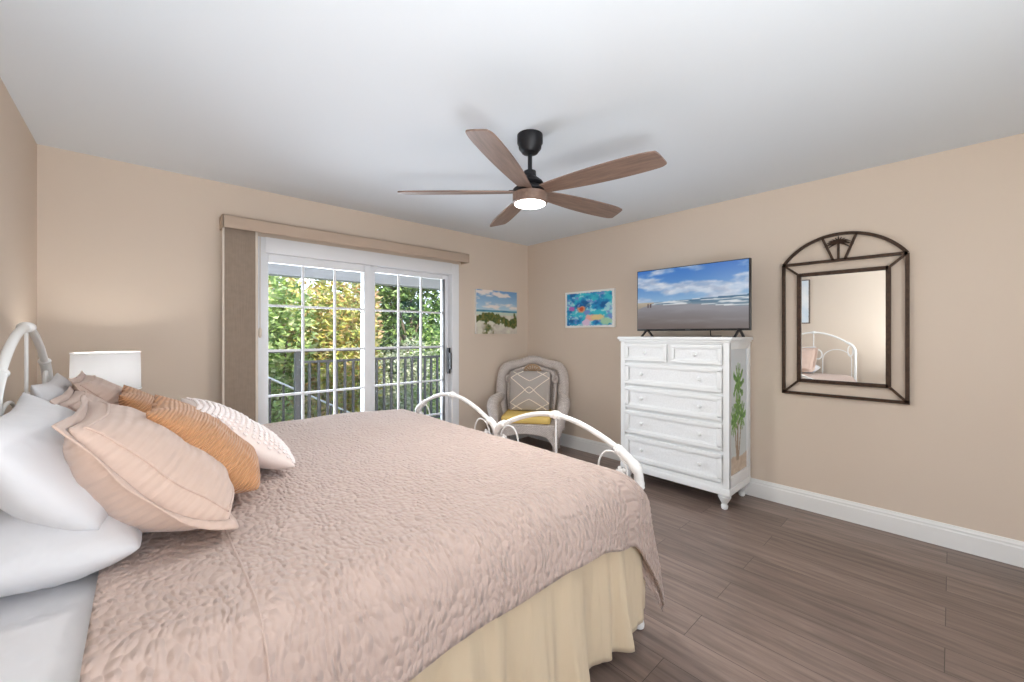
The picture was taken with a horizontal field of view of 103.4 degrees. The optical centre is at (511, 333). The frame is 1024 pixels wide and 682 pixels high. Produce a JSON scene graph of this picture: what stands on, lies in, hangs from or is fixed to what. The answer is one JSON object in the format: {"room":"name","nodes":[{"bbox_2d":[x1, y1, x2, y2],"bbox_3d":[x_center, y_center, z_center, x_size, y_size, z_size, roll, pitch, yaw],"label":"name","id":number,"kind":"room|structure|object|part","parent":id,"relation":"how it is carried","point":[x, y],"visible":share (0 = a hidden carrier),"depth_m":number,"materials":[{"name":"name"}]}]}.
{"room":"bedroom","nodes":[
{"label":"bedroom","id":0,"kind":"room"},
{"bbox_2d":[0,78,36,414],"bbox_3d":[-1.084,0.090,0.403,0.140,2.440,5.580,0,0,-43],"label":"wall","id":1,"kind":"structure","parent":0,"point":[18,147],"depth_m":2.01,"materials":[{"name":"beige paint"}]},
{"bbox_2d":[37,144,527,432],"bbox_3d":[-1.358,0.090,3.844,4.112,2.440,0.140,0,0,-43],"label":"wall","id":2,"kind":"structure","parent":0,"point":[129,256],"depth_m":2.81,"materials":[{"name":"beige paint"}]},
{"bbox_2d":[220,214,468,422],"bbox_3d":[-1.317,0.204,3.687,2.190,2.132,0.143,0,0,-43],"label":"vertical blind","id":3,"kind":"object","parent":2,"relation":"attached to","point":[240,331],"visible":0.84,"depth_m":3.02,"materials":[{"name":"beige fabric"}]},
{"bbox_2d":[258,236,458,424],"bbox_3d":[-1.328,0.271,3.845,1.907,2.078,0.180,0,0,-43],"label":"door","id":4,"kind":"structure","parent":2,"relation":"in","point":[270,250],"depth_m":3.79,"materials":[{"name":"white plastic"}]},
{"bbox_3d":[-1.671,0.318,3.523,0.885,1.925,0.040,0,0,-43],"label":"sliding sash","id":5,"kind":"part","parent":4,"relation":"part of","materials":[{"name":"white plastic"}]},
{"bbox_3d":[-1.070,0.318,4.143,0.960,1.925,0.040,0,0,-43],"label":"fixed sash","id":6,"kind":"part","parent":4,"relation":"part of","materials":[{"name":"white plastic"}]},
{"bbox_3d":[-0.676,0.290,4.368,0.025,0.280,0.070,0,0,-43],"label":"handle","id":7,"kind":"part","parent":4,"relation":"part of","materials":[{"name":"black plastic"}]},
{"bbox_2d":[475,289,516,333],"bbox_3d":[-0.183,-0.257,4.807,0.632,0.510,0.031,0,0,-43],"label":"beach painting","id":8,"kind":"object","parent":2,"relation":"attached to","point":[495,311],"visible":1,"depth_m":4.78,"materials":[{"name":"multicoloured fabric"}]},
{"bbox_2d":[491,433,527,439],"bbox_3d":[-1.305,1.239,3.787,4.080,0.142,0.016,0,0,-43],"label":"baseboard","id":9,"kind":"structure","parent":2,"relation":"attached to","point":[512,437],"depth_m":5.03,"materials":[{"name":"white"}]},
{"bbox_2d":[268,263,440,289],"bbox_3d":[-1.070,-0.905,5.296,11.500,0.450,1.610,0,0,-43],"label":"roof","id":10,"kind":"structure","parent":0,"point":[280,270],"depth_m":5.13,"materials":[{"name":"grey paint"}]},
{"bbox_2d":[0,0,1023,245],"bbox_3d":[0.874,-1.205,1.414,4.392,0.150,6.740,0,0,-43],"label":"ceiling","id":11,"kind":"structure","parent":0,"point":[350,104],"depth_m":1.88,"materials":[{"name":"white paint"}]},
{"bbox_2d":[398,129,666,226],"bbox_3d":[0.144,-0.928,2.314,1.408,0.404,1.418,0,0,-43],"label":"ceiling fan","id":12,"kind":"object","parent":11,"relation":"hanging from","point":[530,192],"visible":1,"depth_m":2.20,"materials":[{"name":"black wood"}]},
{"bbox_3d":[-0.300,-0.809,2.309,0.685,0.008,0.143,0,13,1],"label":"blade","id":13,"kind":"part","parent":12,"relation":"part of","materials":[{"name":"brown wood"}]},
{"bbox_3d":[-0.031,-0.809,1.920,0.143,0.008,0.685,14,4,18],"label":"blade","id":14,"kind":"part","parent":12,"relation":"part of","materials":[{"name":"brown wood"}]},
{"bbox_3d":[-0.013,-0.809,2.686,0.143,0.008,0.685,-14,4,-17],"label":"blade","id":15,"kind":"part","parent":12,"relation":"part of","materials":[{"name":"brown wood"}]},
{"bbox_3d":[0.102,-0.822,2.300,0.198,0.047,0.198,0,0,-43],"label":"motor","id":16,"kind":"part","parent":12,"relation":"part of","materials":[{"name":"black wood"}]},
{"bbox_3d":[0.433,-0.809,2.529,0.685,0.008,0.143,0,-13,-35],"label":"blade","id":17,"kind":"part","parent":12,"relation":"part of","materials":[{"name":"brown wood"}]},
{"bbox_3d":[0.422,-0.809,2.056,0.685,0.008,0.143,0,-13,37],"label":"blade","id":18,"kind":"part","parent":12,"relation":"part of","materials":[{"name":"brown wood"}]},
{"bbox_2d":[514,437,1023,681],"bbox_3d":[0.482,1.370,1.841,4.392,0.120,5.580,0,0,-43],"label":"floor","id":19,"kind":"structure","parent":0,"point":[756,589],"depth_m":1.95,"materials":[{"name":"brown wood"}]},
{"bbox_2d":[0,322,644,629],"bbox_3d":[-0.818,0.632,1.862,2.019,1.357,2.012,0,0,-43],"label":"bed","id":20,"kind":"object","parent":19,"relation":"on","point":[25,328],"visible":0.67,"depth_m":1.84,"materials":[{"name":"white metal"}]},
{"bbox_2d":[0,571,98,681],"bbox_3d":[-0.827,0.804,1.856,1.885,0.410,1.956,0,0,-43],"label":"sheet","id":21,"kind":"object","parent":20,"relation":"on","point":[43,632],"visible":0.06,"depth_m":0.82,"materials":[{"name":"white fabric"}]},
{"bbox_2d":[30,373,71,404],"bbox_3d":[-1.845,0.402,1.727,0.237,0.441,0.680,0,0,-40],"label":"pillow","id":22,"kind":"object","parent":21,"relation":"on","point":[58,384],"visible":0.16,"depth_m":1.53,"materials":[{"name":"white fabric"}]},
{"bbox_2d":[0,509,141,597],"bbox_3d":[-1.308,0.524,1.134,0.397,0.227,0.729,0,0,-42],"label":"pillow","id":23,"kind":"object","parent":21,"relation":"on","point":[33,557],"visible":0.41,"depth_m":0.93,"materials":[{"name":"white fabric"}]},
{"bbox_2d":[0,392,107,530],"bbox_3d":[-1.298,0.342,1.170,0.266,0.307,0.696,0,0,-43],"label":"pillow","id":24,"kind":"object","parent":23,"relation":"on","point":[38,486],"visible":0.62,"depth_m":0.94,"materials":[{"name":"white fabric"}]},
{"bbox_2d":[79,409,664,681],"bbox_3d":[-0.704,0.951,1.983,1.798,0.802,2.160,0,0,-43],"label":"quilt","id":25,"kind":"object","parent":21,"relation":"on","point":[392,537],"visible":0.81,"depth_m":1.12,"materials":[{"name":"beige fabric"}]},
{"bbox_2d":[49,386,109,411],"bbox_3d":[-1.541,0.407,1.558,0.272,0.394,0.556,0,0,-43],"label":"pillow sham","id":26,"kind":"object","parent":25,"relation":"on","point":[70,399],"visible":0.12,"depth_m":1.44,"materials":[{"name":"beige fabric"}]},
{"bbox_2d":[68,371,122,404],"bbox_3d":[-1.855,0.395,1.908,0.298,0.434,0.559,0,0,-44],"label":"pillow sham","id":27,"kind":"object","parent":25,"relation":"on","point":[99,387],"visible":0.29,"depth_m":1.76,"materials":[{"name":"beige fabric"}]},
{"bbox_2d":[118,385,153,412],"bbox_3d":[-1.584,0.411,1.817,0.262,0.348,0.421,0,0,-41],"label":"cushion","id":28,"kind":"object","parent":25,"relation":"on","point":[132,397],"visible":0.23,"depth_m":1.65,"materials":[{"name":"brown fabric"}]},
{"bbox_2d":[51,394,238,532],"bbox_3d":[-1.096,0.382,1.247,0.368,0.360,0.636,0,0,-42],"label":"pillow sham","id":29,"kind":"object","parent":25,"relation":"on","point":[144,475],"visible":0.9,"depth_m":1.05,"materials":[{"name":"beige"}]},
{"bbox_2d":[145,394,259,493],"bbox_3d":[-1.102,0.391,1.457,0.311,0.328,0.444,0,0,-39],"label":"cushion","id":30,"kind":"object","parent":25,"relation":"on","point":[203,431],"visible":0.52,"depth_m":1.35,"materials":[{"name":"brown fabric"}]},
{"bbox_2d":[181,397,295,468],"bbox_3d":[-1.145,0.412,1.691,0.353,0.290,0.437,0,0,-43],"label":"cushion","id":31,"kind":"object","parent":25,"relation":"on","point":[272,452],"visible":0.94,"depth_m":1.60,"materials":[{"name":"beige fabric"}]},
{"bbox_2d":[409,546,645,681],"bbox_3d":[-0.772,1.050,1.876,1.912,0.480,2.135,0,0,-43],"label":"bed skirt","id":32,"kind":"object","parent":20,"relation":"hanging from","point":[575,624],"visible":0.22,"depth_m":1.37,"materials":[{"name":"beige fabric"}]},
{"bbox_3d":[0.567,0.980,1.803,0.048,0.660,0.048,0,0,-43],"label":"footboard post","id":33,"kind":"part","parent":20,"relation":"part of","materials":[{"name":"white metal"}]},
{"bbox_2d":[487,356,569,452],"bbox_3d":[0.203,0.783,4.478,0.888,1.055,0.734,0,0,9],"label":"wicker chair","id":34,"kind":"object","parent":19,"relation":"on","point":[498,403],"visible":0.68,"depth_m":4.55,"materials":[{"name":"beige wicker"}]},
{"bbox_3d":[-0.167,0.857,4.430,0.174,0.386,0.519,0,0,9],"label":"arm","id":35,"kind":"part","parent":34,"relation":"part of","materials":[{"name":"wicker"}]},
{"bbox_3d":[-0.150,0.890,4.483,0.094,0.321,0.510,0,0,9],"label":"arm panel","id":36,"kind":"part","parent":34,"relation":"part of","materials":[{"name":"wicker"}]},
{"bbox_2d":[501,409,552,424],"bbox_3d":[0.178,0.894,4.421,0.520,0.078,0.505,0,0,9],"label":"seat cushion","id":37,"kind":"object","parent":34,"relation":"on","point":[508,414],"visible":0.63,"depth_m":4.19,"materials":[{"name":"yellow fabric"}]},
{"bbox_2d":[509,371,549,410],"bbox_3d":[0.198,0.632,4.512,0.455,0.432,0.170,0,0,11],"label":"throw pillow","id":38,"kind":"object","parent":37,"relation":"on","point":[529,390],"visible":1,"depth_m":4.47,"materials":[{"name":"grey fabric"}]},
{"bbox_3d":[0.196,0.955,4.436,0.630,0.040,0.550,0,0,9],"label":"seat","id":39,"kind":"part","parent":34,"relation":"part of","materials":[{"name":"wicker"}]},
{"bbox_3d":[0.244,0.675,4.727,0.762,0.673,0.183,0,0,9],"label":"backrest","id":40,"kind":"part","parent":34,"relation":"part of","materials":[{"name":"wicker"}]},
{"bbox_3d":[0.444,1.135,4.131,0.068,0.351,0.068,0,0,9],"label":"leg","id":41,"kind":"part","parent":34,"relation":"part of","materials":[{"name":"wicker"}]},
{"bbox_3d":[0.537,0.857,4.313,0.174,0.386,0.519,0,0,9],"label":"arm","id":42,"kind":"part","parent":34,"relation":"part of","materials":[{"name":"wicker"}]},
{"bbox_2d":[618,336,752,509],"bbox_3d":[1.441,0.666,3.437,0.495,1.287,0.954,0,0,-43],"label":"dresser","id":43,"kind":"object","parent":19,"relation":"on","point":[685,401],"visible":0.97,"depth_m":3.21,"materials":[{"name":"white wood"}]},
{"bbox_3d":[1.137,0.158,3.449,0.016,0.148,0.382,0,0,-43],"label":"drawer","id":44,"kind":"part","parent":43,"relation":"part of","materials":[{"name":"white wood"}]},
{"bbox_3d":[1.142,0.158,3.453,0.007,0.084,0.318,0,0,-43],"label":"woven panel","id":45,"kind":"part","parent":43,"relation":"part of","materials":[{"name":"white wood"}]},
{"bbox_3d":[1.287,0.998,3.295,0.007,0.133,0.734,0,0,-43],"label":"woven panel","id":46,"kind":"part","parent":43,"relation":"part of","materials":[{"name":"white wood"}]},
{"bbox_3d":[1.287,0.769,3.295,0.007,0.119,0.734,0,0,-43],"label":"woven panel","id":47,"kind":"part","parent":43,"relation":"part of","materials":[{"name":"white wood"}]},
{"bbox_3d":[1.287,0.555,3.295,0.007,0.108,0.734,0,0,-43],"label":"woven panel","id":48,"kind":"part","parent":43,"relation":"part of","materials":[{"name":"white wood"}]},
{"bbox_3d":[1.287,0.345,3.295,0.007,0.108,0.734,0,0,-43],"label":"woven panel","id":49,"kind":"part","parent":43,"relation":"part of","materials":[{"name":"white wood"}]},
{"bbox_3d":[1.282,0.998,3.291,0.016,0.209,0.810,0,0,-43],"label":"drawer","id":50,"kind":"part","parent":43,"relation":"part of","materials":[{"name":"white wood"}]},
{"bbox_3d":[1.282,0.769,3.291,0.016,0.195,0.810,0,0,-43],"label":"drawer","id":51,"kind":"part","parent":43,"relation":"part of","materials":[{"name":"white wood"}]},
{"bbox_3d":[1.282,0.555,3.291,0.016,0.184,0.810,0,0,-43],"label":"drawer","id":52,"kind":"part","parent":43,"relation":"part of","materials":[{"name":"white wood"}]},
{"bbox_3d":[1.282,0.345,3.291,0.016,0.184,0.810,0,0,-43],"label":"drawer","id":53,"kind":"part","parent":43,"relation":"part of","materials":[{"name":"white wood"}]},
{"bbox_2d":[637,258,751,336],"bbox_3d":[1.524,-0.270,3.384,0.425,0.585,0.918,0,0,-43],"label":"television","id":54,"kind":"object","parent":43,"relation":"on","point":[713,296],"visible":1,"depth_m":3.25,"materials":[{"name":"black plastic"}]},
{"bbox_3d":[1.199,-0.008,3.580,0.210,0.062,0.016,0,0,-43],"label":"leg","id":55,"kind":"part","parent":54,"relation":"part of","materials":[{"name":"black plastic"}]},
{"bbox_3d":[1.704,-0.008,3.029,0.210,0.062,0.016,0,0,-43],"label":"leg","id":56,"kind":"part","parent":54,"relation":"part of","materials":[{"name":"black plastic"}]},
{"bbox_3d":[1.423,0.158,3.137,0.016,0.148,0.392,0,0,-43],"label":"drawer","id":57,"kind":"part","parent":43,"relation":"part of","materials":[{"name":"white wood"}]},
{"bbox_3d":[1.428,0.158,3.141,0.007,0.084,0.328,0,0,-43],"label":"woven panel","id":58,"kind":"part","parent":43,"relation":"part of","materials":[{"name":"white wood"}]},
{"bbox_3d":[1.747,0.590,3.122,0.378,0.950,0.001,0,0,-43],"label":"painted panel","id":59,"kind":"part","parent":43,"relation":"part of","materials":[{"name":"white wood"}]},
{"bbox_3d":[-2.312,0.998,2.303,0.502,0.625,0.480,0,0,-43],"label":"nightstand","id":60,"kind":"object","parent":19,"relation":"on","visible":0},
{"bbox_2d":[69,351,141,388],"bbox_3d":[-2.311,0.394,2.304,0.298,0.582,0.298,0,0,-43],"label":"table lamp","id":61,"kind":"object","parent":60,"relation":"on","point":[121,368],"visible":0.49,"depth_m":2.22,"materials":[{"name":"white fabric"}]},
{"bbox_2d":[528,133,1023,541],"bbox_3d":[2.048,0.090,3.279,0.140,2.440,5.580,0,0,-43],"label":"wall","id":62,"kind":"structure","parent":0,"point":[953,455],"depth_m":2.73,"materials":[{"name":"beige paint"}]},
{"bbox_2d":[565,288,615,327],"bbox_3d":[0.852,-0.275,4.455,0.031,0.405,0.660,0,0,-43],"label":"painting","id":63,"kind":"object","parent":62,"relation":"attached to","point":[591,308],"visible":1,"depth_m":4.41,"materials":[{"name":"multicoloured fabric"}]},
{"bbox_2d":[528,433,1023,567],"bbox_3d":[1.990,1.239,3.226,0.016,0.142,5.300,0,0,-43],"label":"baseboard","id":64,"kind":"structure","parent":62,"relation":"attached to","point":[982,544],"depth_m":2.70,"materials":[{"name":"white wood"}]},
{"bbox_2d":[782,231,909,404],"bbox_3d":[2.318,-0.133,2.853,0.020,1.172,0.702,0,0,-43],"label":"wall mirror","id":65,"kind":"object","parent":62,"relation":"attached to","point":[844,316],"visible":1,"depth_m":2.83,"materials":[{"name":"brown metal"}]},
{"bbox_2d":[801,270,885,383],"bbox_3d":[2.325,-0.046,2.853,0.006,0.784,0.491,0,0,-43],"label":"mirror glass","id":66,"kind":"object","parent":65,"relation":"attached to","point":[843,312],"depth_m":2.84,"materials":[{"name":"clear"}]},
{"bbox_3d":[2.321,-0.046,2.850,0.020,0.810,0.517,0,0,-43],"label":"frame","id":67,"kind":"part","parent":65,"relation":"part of","materials":[{"name":"brown metal"}]},
{"label":"outside","id":68,"kind":"structure","parent":0,"visible":0},
{"bbox_3d":[-6.401,3.860,18.125,44.000,0.100,52.000,0,0,-43],"label":"floor","id":69,"kind":"structure","parent":68,"visible":0},
{"bbox_2d":[268,374,293,422],"bbox_3d":[-3.728,2.171,5.817,1.369,3.291,1.135,0,0,-43],"label":"shrub","id":70,"kind":"object","parent":69,"relation":"on","point":[290,410],"visible":0.04,"depth_m":6.05,"materials":[{"name":"green plant"}]},
{"bbox_2d":[268,276,326,422],"bbox_3d":[-4.099,1.247,6.689,2.056,5.138,2.084,0,0,-43],"label":"leafy tree","id":71,"kind":"object","parent":69,"relation":"on","point":[281,364],"visible":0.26,"depth_m":6.42,"materials":[{"name":"green plant"}]},
{"bbox_2d":[268,276,387,420],"bbox_3d":[-5.618,0.754,10.095,4.629,6.123,3.136,0,0,-43],"label":"leafy tree","id":72,"kind":"object","parent":69,"relation":"on","point":[300,279],"visible":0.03,"depth_m":9.88,"materials":[{"name":"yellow plant"}]},
{"bbox_2d":[279,277,387,421],"bbox_3d":[-3.290,1.227,7.296,1.873,5.174,1.690,0,0,-43],"label":"tree","id":73,"kind":"object","parent":69,"relation":"on","point":[327,330],"visible":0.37,"depth_m":7.03,"materials":[{"name":"yellow plant"}]},
{"bbox_2d":[306,280,383,410],"bbox_3d":[-3.436,1.115,8.258,1.795,5.397,1.629,0,0,-43],"label":"shrub","id":74,"kind":"object","parent":69,"relation":"on","point":[378,299],"visible":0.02,"depth_m":8.21,"materials":[{"name":"green plant"}]},
{"bbox_2d":[330,302,440,414],"bbox_3d":[-3.629,1.264,14.049,6.270,5.300,3.378,0,0,-43],"label":"leafy tree","id":75,"kind":"object","parent":69,"relation":"on","point":[439,326],"visible":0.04,"depth_m":13.28,"materials":[{"name":"green plant"}]},
{"bbox_2d":[336,283,440,402],"bbox_3d":[-2.685,0.577,10.694,3.663,6.473,2.201,0,0,-43],"label":"leafy tree","id":76,"kind":"object","parent":69,"relation":"on","point":[389,293],"visible":0.36,"depth_m":10.38,"materials":[{"name":"green plant"}]},
{"bbox_2d":[347,337,440,413],"bbox_3d":[-2.513,1.928,8.666,2.232,3.775,1.649,0,0,-43],"label":"shrub","id":77,"kind":"object","parent":69,"relation":"on","point":[417,343],"visible":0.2,"depth_m":8.60,"materials":[{"name":"green plant"}]},
{"bbox_2d":[400,327,440,419],"bbox_3d":[-1.622,1.804,10.158,2.501,4.022,1.941,0,0,-16],"label":"shrub","id":78,"kind":"object","parent":69,"relation":"on","point":[434,343],"visible":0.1,"depth_m":9.75,"materials":[{"name":"green plant"}]},
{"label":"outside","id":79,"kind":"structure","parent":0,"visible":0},
{"bbox_2d":[268,377,349,422],"bbox_3d":[-2.856,1.413,5.836,0.032,2.473,2.782,0,0,28],"label":"stair railing","id":80,"kind":"object","parent":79,"point":[269,378],"visible":0.12,"depth_m":5.42,"materials":[{"name":"white"}]},
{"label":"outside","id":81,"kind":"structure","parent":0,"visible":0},
{"bbox_3d":[-1.026,1.410,5.249,11.500,0.120,1.480,0,0,-43],"label":"trim","id":82,"kind":"structure","parent":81,"visible":0},
{"bbox_2d":[268,347,440,419],"bbox_3d":[-1.958,0.767,5.302,7.800,1.165,0.070,0,0,-43],"label":"porch railing","id":83,"kind":"object","parent":82,"relation":"on","point":[297,354],"visible":0.15,"depth_m":5.21,"materials":[{"name":"grey metal"}]},
{"bbox_3d":[-2.531,0.772,4.777,0.075,1.155,0.070,0,0,-43],"label":"post","id":84,"kind":"part","parent":83,"relation":"part of","materials":[{"name":"grey metal"}]},
{"bbox_3d":[-1.958,0.200,5.302,7.800,0.030,0.060,0,0,-43],"label":"rail","id":85,"kind":"part","parent":83,"relation":"part of","materials":[{"name":"white wood"}]},
{"bbox_3d":[-0.798,0.335,6.368,4.650,0.030,0.024,0,0,-43],"label":"rail","id":86,"kind":"part","parent":83,"relation":"part of","materials":[{"name":"grey wood"}]}
]}

